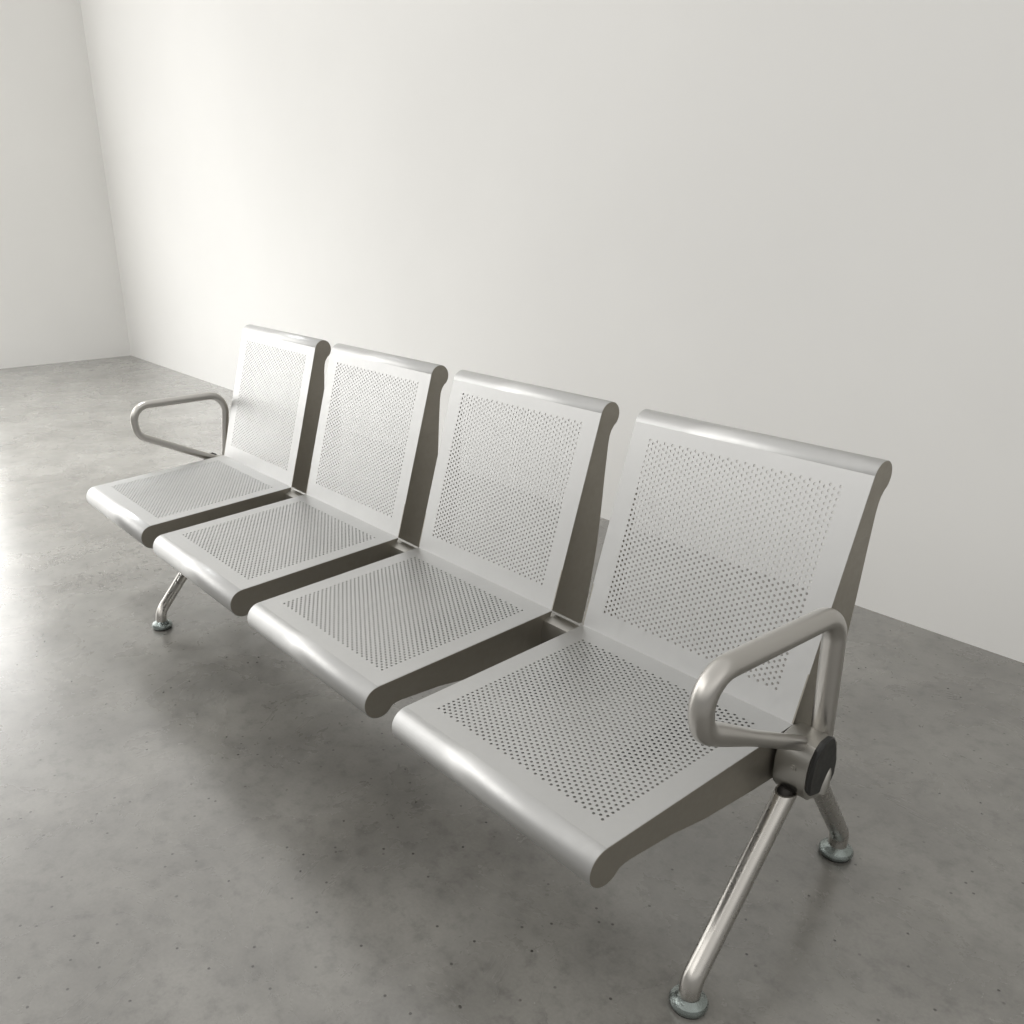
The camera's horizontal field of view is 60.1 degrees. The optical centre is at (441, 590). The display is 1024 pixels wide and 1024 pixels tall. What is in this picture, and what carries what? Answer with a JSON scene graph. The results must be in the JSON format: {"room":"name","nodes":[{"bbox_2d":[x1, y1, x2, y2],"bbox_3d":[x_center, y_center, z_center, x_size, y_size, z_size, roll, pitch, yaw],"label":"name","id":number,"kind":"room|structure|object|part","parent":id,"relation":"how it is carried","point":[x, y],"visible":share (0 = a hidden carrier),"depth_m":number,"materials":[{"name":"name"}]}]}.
{"room":"waiting room","nodes":[
{"label":"waiting room","id":0,"kind":"room"},
{"bbox_2d":[0,0,130,368],"bbox_3d":[-6.226,-2.744,4.946,8.460,3.600,0.200,-18,29,-34],"label":"wall","id":1,"kind":"structure","parent":0,"point":[61,298],"depth_m":7.18,"materials":[{"name":"white paint"}]},
{"bbox_2d":[0,355,1023,1023],"bbox_3d":[-2.413,0.850,1.326,8.660,0.100,12.387,-18,29,-34],"label":"floor","id":2,"kind":"structure","parent":0,"point":[196,827],"depth_m":1.89,"materials":[{"name":"concrete"}]},
{"bbox_2d":[86,324,891,1019],"bbox_3d":[-0.170,-0.117,2.301,0.791,0.859,2.472,-18,29,-34],"label":"bench","id":3,"kind":"object","parent":2,"relation":"on","point":[505,638],"visible":1,"depth_m":1.81,"materials":[{"name":"metal"}]},
{"bbox_3d":[-0.819,-0.130,2.970,0.033,0.307,0.502,8,25,19],"label":"leg","id":4,"kind":"part","parent":3,"relation":"part of","materials":[{"name":"metal"}]},
{"bbox_3d":[-0.920,-0.558,3.137,0.361,0.269,0.026,-18,29,-34],"label":"armrest","id":5,"kind":"part","parent":3,"relation":"part of","materials":[{"name":"metal"}]},
{"bbox_3d":[-0.840,-0.306,2.910,0.505,0.099,0.506,-18,29,-34],"label":"seat","id":6,"kind":"part","parent":3,"relation":"part of","materials":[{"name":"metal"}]},
{"bbox_3d":[-0.686,-0.226,2.727,0.503,0.097,0.003,-18,29,-34],"label":"panel","id":7,"kind":"part","parent":3,"relation":"part of","materials":[{"name":"metal"}]},
{"bbox_3d":[-0.727,-0.694,3.184,0.175,0.508,0.003,-18,29,-34],"label":"panel","id":8,"kind":"part","parent":3,"relation":"part of","materials":[{"name":"metal"}]},
{"bbox_3d":[-0.473,-0.116,2.475,0.505,0.099,0.506,-18,29,-34],"label":"seat","id":9,"kind":"part","parent":3,"relation":"part of","materials":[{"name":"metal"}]},
{"bbox_3d":[-0.572,-0.642,2.990,0.176,0.449,0.506,-18,29,-34],"label":"backrest","id":10,"kind":"part","parent":3,"relation":"part of","materials":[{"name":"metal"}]},
{"bbox_3d":[-0.418,-0.534,2.819,0.175,0.508,0.003,-18,29,-34],"label":"panel","id":11,"kind":"part","parent":3,"relation":"part of","materials":[{"name":"metal"}]},
{"bbox_3d":[-0.319,-0.037,2.292,0.503,0.097,0.003,-18,29,-34],"label":"panel","id":12,"kind":"part","parent":3,"relation":"part of","materials":[{"name":"metal"}]},
{"bbox_3d":[-0.360,-0.504,2.749,0.175,0.508,0.003,-18,29,-34],"label":"panel","id":13,"kind":"part","parent":3,"relation":"part of","materials":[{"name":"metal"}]},
{"bbox_3d":[-0.261,-0.006,2.222,0.503,0.097,0.003,-18,29,-34],"label":"panel","id":14,"kind":"part","parent":3,"relation":"part of","materials":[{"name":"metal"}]},
{"bbox_3d":[-0.205,-0.452,2.554,0.176,0.449,0.506,-18,29,-34],"label":"backrest","id":15,"kind":"part","parent":3,"relation":"part of","materials":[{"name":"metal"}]},
{"bbox_3d":[-0.106,0.073,2.040,0.505,0.099,0.506,-18,29,-34],"label":"seat","id":16,"kind":"part","parent":3,"relation":"part of","materials":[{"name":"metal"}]},
{"bbox_3d":[-0.052,-0.344,2.383,0.175,0.508,0.003,-18,29,-34],"label":"panel","id":17,"kind":"part","parent":3,"relation":"part of","materials":[{"name":"metal"}]},
{"bbox_3d":[0.007,-0.314,2.314,0.175,0.508,0.003,-18,29,-34],"label":"panel","id":18,"kind":"part","parent":3,"relation":"part of","materials":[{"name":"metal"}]},
{"bbox_3d":[0.048,0.153,1.857,0.503,0.097,0.003,-18,29,-34],"label":"panel","id":19,"kind":"part","parent":3,"relation":"part of","materials":[{"name":"metal"}]},
{"bbox_3d":[0.106,0.183,1.787,0.503,0.097,0.003,-18,29,-34],"label":"panel","id":20,"kind":"part","parent":3,"relation":"part of","materials":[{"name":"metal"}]},
{"bbox_3d":[0.161,-0.262,2.119,0.176,0.449,0.506,-18,29,-34],"label":"backrest","id":21,"kind":"part","parent":3,"relation":"part of","materials":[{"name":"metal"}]},
{"bbox_3d":[0.315,-0.155,1.948,0.175,0.508,0.003,-18,29,-34],"label":"panel","id":22,"kind":"part","parent":3,"relation":"part of","materials":[{"name":"metal"}]},
{"bbox_3d":[0.260,0.263,1.604,0.505,0.099,0.506,-18,29,-34],"label":"seat","id":23,"kind":"part","parent":3,"relation":"part of","materials":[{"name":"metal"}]},
{"bbox_3d":[0.374,-0.124,1.878,0.175,0.508,0.003,-18,29,-34],"label":"panel","id":24,"kind":"part","parent":3,"relation":"part of","materials":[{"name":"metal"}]},
{"bbox_3d":[0.414,0.343,1.421,0.503,0.097,0.003,-18,29,-34],"label":"panel","id":25,"kind":"part","parent":3,"relation":"part of","materials":[{"name":"metal"}]},
{"bbox_3d":[0.528,-0.072,1.683,0.176,0.449,0.506,-18,29,-34],"label":"backrest","id":26,"kind":"part","parent":3,"relation":"part of","materials":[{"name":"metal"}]},
{"bbox_3d":[0.510,0.514,1.508,0.294,0.293,0.037,-21,31,-39],"label":"leg","id":27,"kind":"part","parent":3,"relation":"part of","materials":[{"name":"metal"}]},
{"bbox_3d":[0.516,0.188,1.384,0.406,0.287,0.038,-18,29,-34],"label":"armrest","id":28,"kind":"part","parent":3,"relation":"part of","materials":[{"name":"metal"}]},
{"bbox_3d":[0.744,0.422,1.699,0.037,0.305,0.256,22,32,40],"label":"leg","id":29,"kind":"part","parent":3,"relation":"part of","materials":[{"name":"metal"}]},
{"bbox_3d":[0.682,0.035,1.513,0.175,0.508,0.003,-18,29,-34],"label":"panel","id":30,"kind":"part","parent":3,"relation":"part of","materials":[{"name":"metal"}]},
{"bbox_2d":[80,0,1023,662],"bbox_3d":[0.925,-1.902,2.939,0.200,3.600,12.387,-18,29,-34],"label":"wall","id":31,"kind":"structure","parent":0,"point":[797,220],"depth_m":3.26,"materials":[{"name":"white paint"}]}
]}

